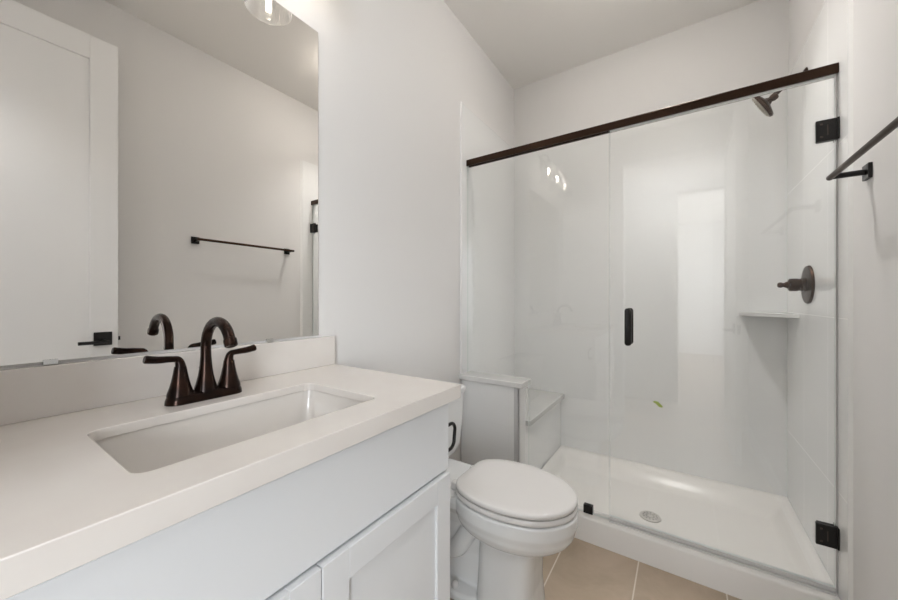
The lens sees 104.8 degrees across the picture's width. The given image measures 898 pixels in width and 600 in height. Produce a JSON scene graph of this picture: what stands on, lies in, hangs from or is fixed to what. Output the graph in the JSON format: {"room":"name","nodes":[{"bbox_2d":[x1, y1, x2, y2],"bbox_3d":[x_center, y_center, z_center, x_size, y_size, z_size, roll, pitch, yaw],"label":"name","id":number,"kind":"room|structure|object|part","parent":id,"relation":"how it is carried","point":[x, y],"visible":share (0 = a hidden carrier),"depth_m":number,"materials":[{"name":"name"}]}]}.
{"room":"bathroom","nodes":[
{"label":"bathroom","id":0,"kind":"room"},
{"bbox_2d":[0,0,514,461],"bbox_3d":[-0.301,-0.242,1.549,0.107,2.751,2.934,0,0,34],"label":"wall","id":1,"kind":"structure","parent":0,"point":[394,76],"depth_m":1.64,"materials":[{"name":"white paint"}]},
{"bbox_2d":[0,0,317,365],"bbox_3d":[-0.682,-0.406,0.891,0.009,1.072,0.788,0,0,34],"label":"wall mirror","id":2,"kind":"object","parent":1,"relation":"attached to","point":[159,158],"visible":1,"depth_m":0.83,"materials":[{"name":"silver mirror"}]},
{"bbox_2d":[0,336,334,425],"bbox_3d":[-0.667,0.182,0.904,0.020,0.102,0.875,0,0,34],"label":"backsplash","id":3,"kind":"structure","parent":1,"relation":"attached to","point":[34,392],"depth_m":0.78,"materials":[{"name":"white stone"}]},
{"bbox_2d":[460,101,462,373],"bbox_3d":[0.071,-0.360,2.007,0.014,1.578,0.014,0,0,34],"label":"trim","id":4,"kind":"structure","parent":1,"relation":"attached to","point":[461,102],"depth_m":2.00,"materials":[{"name":"white paint"}]},
{"bbox_2d":[466,62,838,167],"bbox_3d":[0.741,-0.813,1.644,1.516,0.038,0.036,0,0,34],"label":"header rail","id":5,"kind":"object","parent":1,"relation":"attached to","point":[832,69],"visible":1,"depth_m":1.49,"materials":[{"name":"brown metal"}]},
{"bbox_2d":[461,380,524,465],"bbox_3d":[0.246,0.796,1.951,0.350,0.674,0.104,0,0,34],"label":"wall","id":6,"kind":"structure","parent":0,"point":[487,430],"depth_m":1.90,"materials":[{"name":"white paint"}]},
{"bbox_2d":[459,371,530,388],"bbox_3d":[0.253,0.445,1.945,0.385,0.030,0.134,0,0,34],"label":"trim","id":7,"kind":"structure","parent":6,"relation":"on","point":[520,383],"depth_m":1.89,"materials":[{"name":"white stone"}]},
{"bbox_2d":[514,388,519,462],"bbox_3d":[0.358,0.796,1.821,0.026,0.674,0.022,0,0,34],"label":"trim","id":8,"kind":"structure","parent":6,"relation":"attached to","point":[516,390],"depth_m":1.81,"materials":[{"name":"grey metal"}]},
{"bbox_2d":[450,537,741,599],"bbox_3d":[0.372,1.183,1.095,1.731,0.100,2.934,0,0,34],"label":"floor","id":9,"kind":"structure","parent":0,"point":[584,570],"depth_m":1.39,"materials":[{"name":"tile"}]},
{"bbox_2d":[5,404,449,599],"bbox_3d":[-0.445,0.703,0.765,0.539,0.862,0.832,0,0,34],"label":"vanity cabinet","id":10,"kind":"object","parent":9,"relation":"on","point":[369,519],"visible":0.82,"depth_m":0.62,"materials":[{"name":"white paint"}]},
{"bbox_2d":[0,336,460,599],"bbox_3d":[-0.443,0.202,0.753,0.560,0.140,0.875,0,0,34],"label":"countertop","id":11,"kind":"structure","parent":10,"relation":"on","point":[66,504],"depth_m":0.59,"materials":[{"name":"white stone"}]},
{"bbox_2d":[143,317,256,406],"bbox_3d":[-0.577,0.136,0.813,0.186,0.195,0.189,0,0,-16],"label":"faucet","id":12,"kind":"object","parent":11,"relation":"on","point":[180,392],"visible":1,"depth_m":0.81,"materials":[{"name":"brown metal"}]},
{"bbox_3d":[-0.621,0.167,0.769,0.051,0.097,0.091,0,0,34],"label":"handle","id":13,"kind":"part","parent":12,"relation":"part of","materials":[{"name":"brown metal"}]},
{"bbox_3d":[-0.582,0.223,0.828,0.052,0.021,0.159,0,0,34],"label":"plate","id":14,"kind":"part","parent":12,"relation":"part of","materials":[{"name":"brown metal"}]},
{"bbox_3d":[-0.534,0.127,0.796,0.163,0.177,0.049,0,0,34],"label":"spout","id":15,"kind":"part","parent":12,"relation":"part of","materials":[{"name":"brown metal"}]},
{"bbox_3d":[-0.542,0.167,0.886,0.051,0.097,0.091,0,0,34],"label":"handle","id":16,"kind":"part","parent":12,"relation":"part of","materials":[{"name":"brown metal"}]},
{"bbox_2d":[95,390,363,472],"bbox_3d":[-0.406,0.327,0.719,0.312,0.146,0.484,0,0,34],"label":"sink","id":17,"kind":"object","parent":11,"relation":"in","point":[153,448],"visible":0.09,"depth_m":0.78,"materials":[{"name":"white ceramic"}]},
{"bbox_3d":[-0.346,0.753,0.447,0.020,0.560,0.406,0,0,34],"label":"door","id":18,"kind":"part","parent":10,"relation":"part of","materials":[{"name":"white paint"}]},
{"bbox_3d":[-0.118,0.753,0.786,0.020,0.560,0.406,0,0,34],"label":"door","id":19,"kind":"part","parent":10,"relation":"part of","materials":[{"name":"white paint"}]},
{"bbox_2d":[448,422,456,451],"bbox_3d":[-0.002,0.404,1.015,0.022,0.096,0.081,0,0,34],"label":"paper holder","id":20,"kind":"object","parent":10,"relation":"attached to","point":[453,424],"visible":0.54,"depth_m":1.03,"materials":[{"name":"black metal"}]},
{"bbox_2d":[437,380,577,599],"bbox_3d":[0.116,0.770,1.381,0.763,0.727,0.438,0,0,34],"label":"toilet","id":21,"kind":"object","parent":9,"relation":"on","point":[506,516],"visible":0.67,"depth_m":1.22,"materials":[{"name":"white ceramic"}]},
{"bbox_3d":[-0.115,0.420,1.535,0.208,0.026,0.438,0,0,34],"label":"tank lid","id":22,"kind":"part","parent":21,"relation":"part of","materials":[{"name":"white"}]},
{"bbox_3d":[-0.115,0.583,1.536,0.195,0.299,0.430,0,0,34],"label":"tank","id":23,"kind":"part","parent":21,"relation":"part of","materials":[{"name":"white ceramic"}]},
{"bbox_3d":[0.123,0.932,1.375,0.745,0.403,0.362,0,0,34],"label":"bowl","id":24,"kind":"part","parent":21,"relation":"part of","materials":[{"name":"white ceramic"}]},
{"bbox_3d":[0.254,0.718,1.287,0.427,0.018,0.356,0,0,34],"label":"seat","id":25,"kind":"part","parent":21,"relation":"part of","materials":[{"name":"white plastic"}]},
{"bbox_3d":[0.254,0.694,1.288,0.425,0.022,0.355,0,0,34],"label":"lid","id":26,"kind":"part","parent":21,"relation":"part of","materials":[{"name":"white plastic"}]},
{"bbox_2d":[542,445,839,599],"bbox_3d":[1.062,1.079,1.804,1.161,0.108,0.772,0,0,34],"label":"shower pan","id":27,"kind":"object","parent":9,"relation":"on","point":[764,527],"depth_m":1.65,"materials":[{"name":"white plastic"}]},
{"bbox_2d":[467,166,608,518],"bbox_3d":[0.434,0.115,1.849,0.776,1.841,0.024,0,0,34],"label":"fixed glass panel","id":28,"kind":"object","parent":27,"relation":"on","point":[588,508],"visible":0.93,"depth_m":1.86,"materials":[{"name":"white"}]},
{"bbox_2d":[525,388,563,468],"bbox_3d":[0.472,0.896,2.264,0.376,0.474,0.667,0,0,34],"label":"shower bench","id":29,"kind":"object","parent":27,"relation":"on","point":[544,406],"visible":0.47,"depth_m":2.17,"materials":[{"name":"tile"}]},
{"bbox_3d":[0.472,0.674,2.264,0.376,0.030,0.667,0,0,34],"label":"seat","id":30,"kind":"part","parent":29,"relation":"part of","materials":[{"name":"grey"}]},
{"bbox_3d":[1.063,1.033,1.425,0.737,0.004,0.038,0,0,34],"label":"threshold strip","id":31,"kind":"part","parent":27,"relation":"part of","materials":[{"name":"white plastic"}]},
{"bbox_2d":[443,0,758,88],"bbox_3d":[0.372,-1.668,1.095,1.731,0.100,2.934,0,0,34],"label":"ceiling","id":32,"kind":"structure","parent":0,"point":[527,41],"depth_m":2.05,"materials":[{"name":"white paint"}]},
{"bbox_2d":[514,0,788,496],"bbox_3d":[1.161,-0.242,2.268,1.531,2.751,0.107,0,0,34],"label":"wall","id":33,"kind":"structure","parent":0,"point":[680,222],"depth_m":2.10,"materials":[{"name":"tile"}]},
{"bbox_2d":[787,0,897,599],"bbox_3d":[1.046,-0.242,0.642,0.107,2.751,2.934,0,0,34],"label":"wall","id":34,"kind":"structure","parent":0,"point":[810,197],"depth_m":1.16,"materials":[{"name":"paint"}]},
{"bbox_2d":[610,75,839,592],"bbox_3d":[1.064,0.118,1.425,0.736,1.822,0.101,0,0,34],"label":"door","id":35,"kind":"structure","parent":34,"relation":"in","point":[828,130],"depth_m":1.22,"materials":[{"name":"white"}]},
{"bbox_3d":[0.809,0.121,1.562,0.029,0.168,0.045,0,0,34],"label":"handle","id":36,"kind":"part","parent":35,"relation":"part of","materials":[{"name":"black metal"}]},
{"bbox_3d":[0.841,0.121,1.609,0.029,0.168,0.045,0,0,34],"label":"handle","id":37,"kind":"part","parent":35,"relation":"part of","materials":[{"name":"black metal"}]},
{"bbox_2d":[739,312,799,317],"bbox_3d":[1.613,0.075,1.757,0.194,0.020,0.234,0,0,34],"label":"corner shelf","id":38,"kind":"object","parent":34,"relation":"attached to","point":[758,314],"visible":1,"depth_m":1.73,"materials":[{"name":"white stone"}]},
{"bbox_2d":[752,67,807,116],"bbox_3d":[1.502,-0.936,1.581,0.184,0.178,0.128,0,0,34],"label":"shower fixture","id":39,"kind":"object","parent":34,"relation":"attached to","point":[764,104],"visible":0.64,"depth_m":1.57,"materials":[{"name":"brown metal"}]},
{"bbox_2d":[777,265,814,303],"bbox_3d":[1.512,-0.067,1.521,0.101,0.166,0.166,0,0,34],"label":"shower valve","id":40,"kind":"object","parent":34,"relation":"attached to","point":[806,284],"visible":1,"depth_m":1.49,"materials":[{"name":"brown metal"}]},
{"bbox_3d":[1.503,-0.067,1.518,0.091,0.058,0.074,0,0,34],"label":"handle","id":41,"kind":"part","parent":40,"relation":"part of","materials":[{"name":"brown metal"}]},
{"bbox_2d":[848,0,852,599],"bbox_3d":[1.316,-0.007,1.133,0.007,2.281,0.016,0,0,34],"label":"trim","id":42,"kind":"structure","parent":34,"relation":"attached to","point":[850,2],"depth_m":1.13,"materials":[{"name":"white tile"}]},
{"bbox_2d":[826,117,897,180],"bbox_3d":[1.040,-0.382,0.794,0.087,0.044,0.663,0,0,34],"label":"towel bar","id":43,"kind":"object","parent":34,"relation":"attached to","point":[866,172],"visible":1,"depth_m":0.95,"materials":[{"name":"brown metal"}]},
{"bbox_3d":[1.216,-0.382,1.049,0.079,0.044,0.044,0,0,34],"label":"post","id":44,"kind":"part","parent":43,"relation":"part of","materials":[{"name":"black metal"}]}
]}

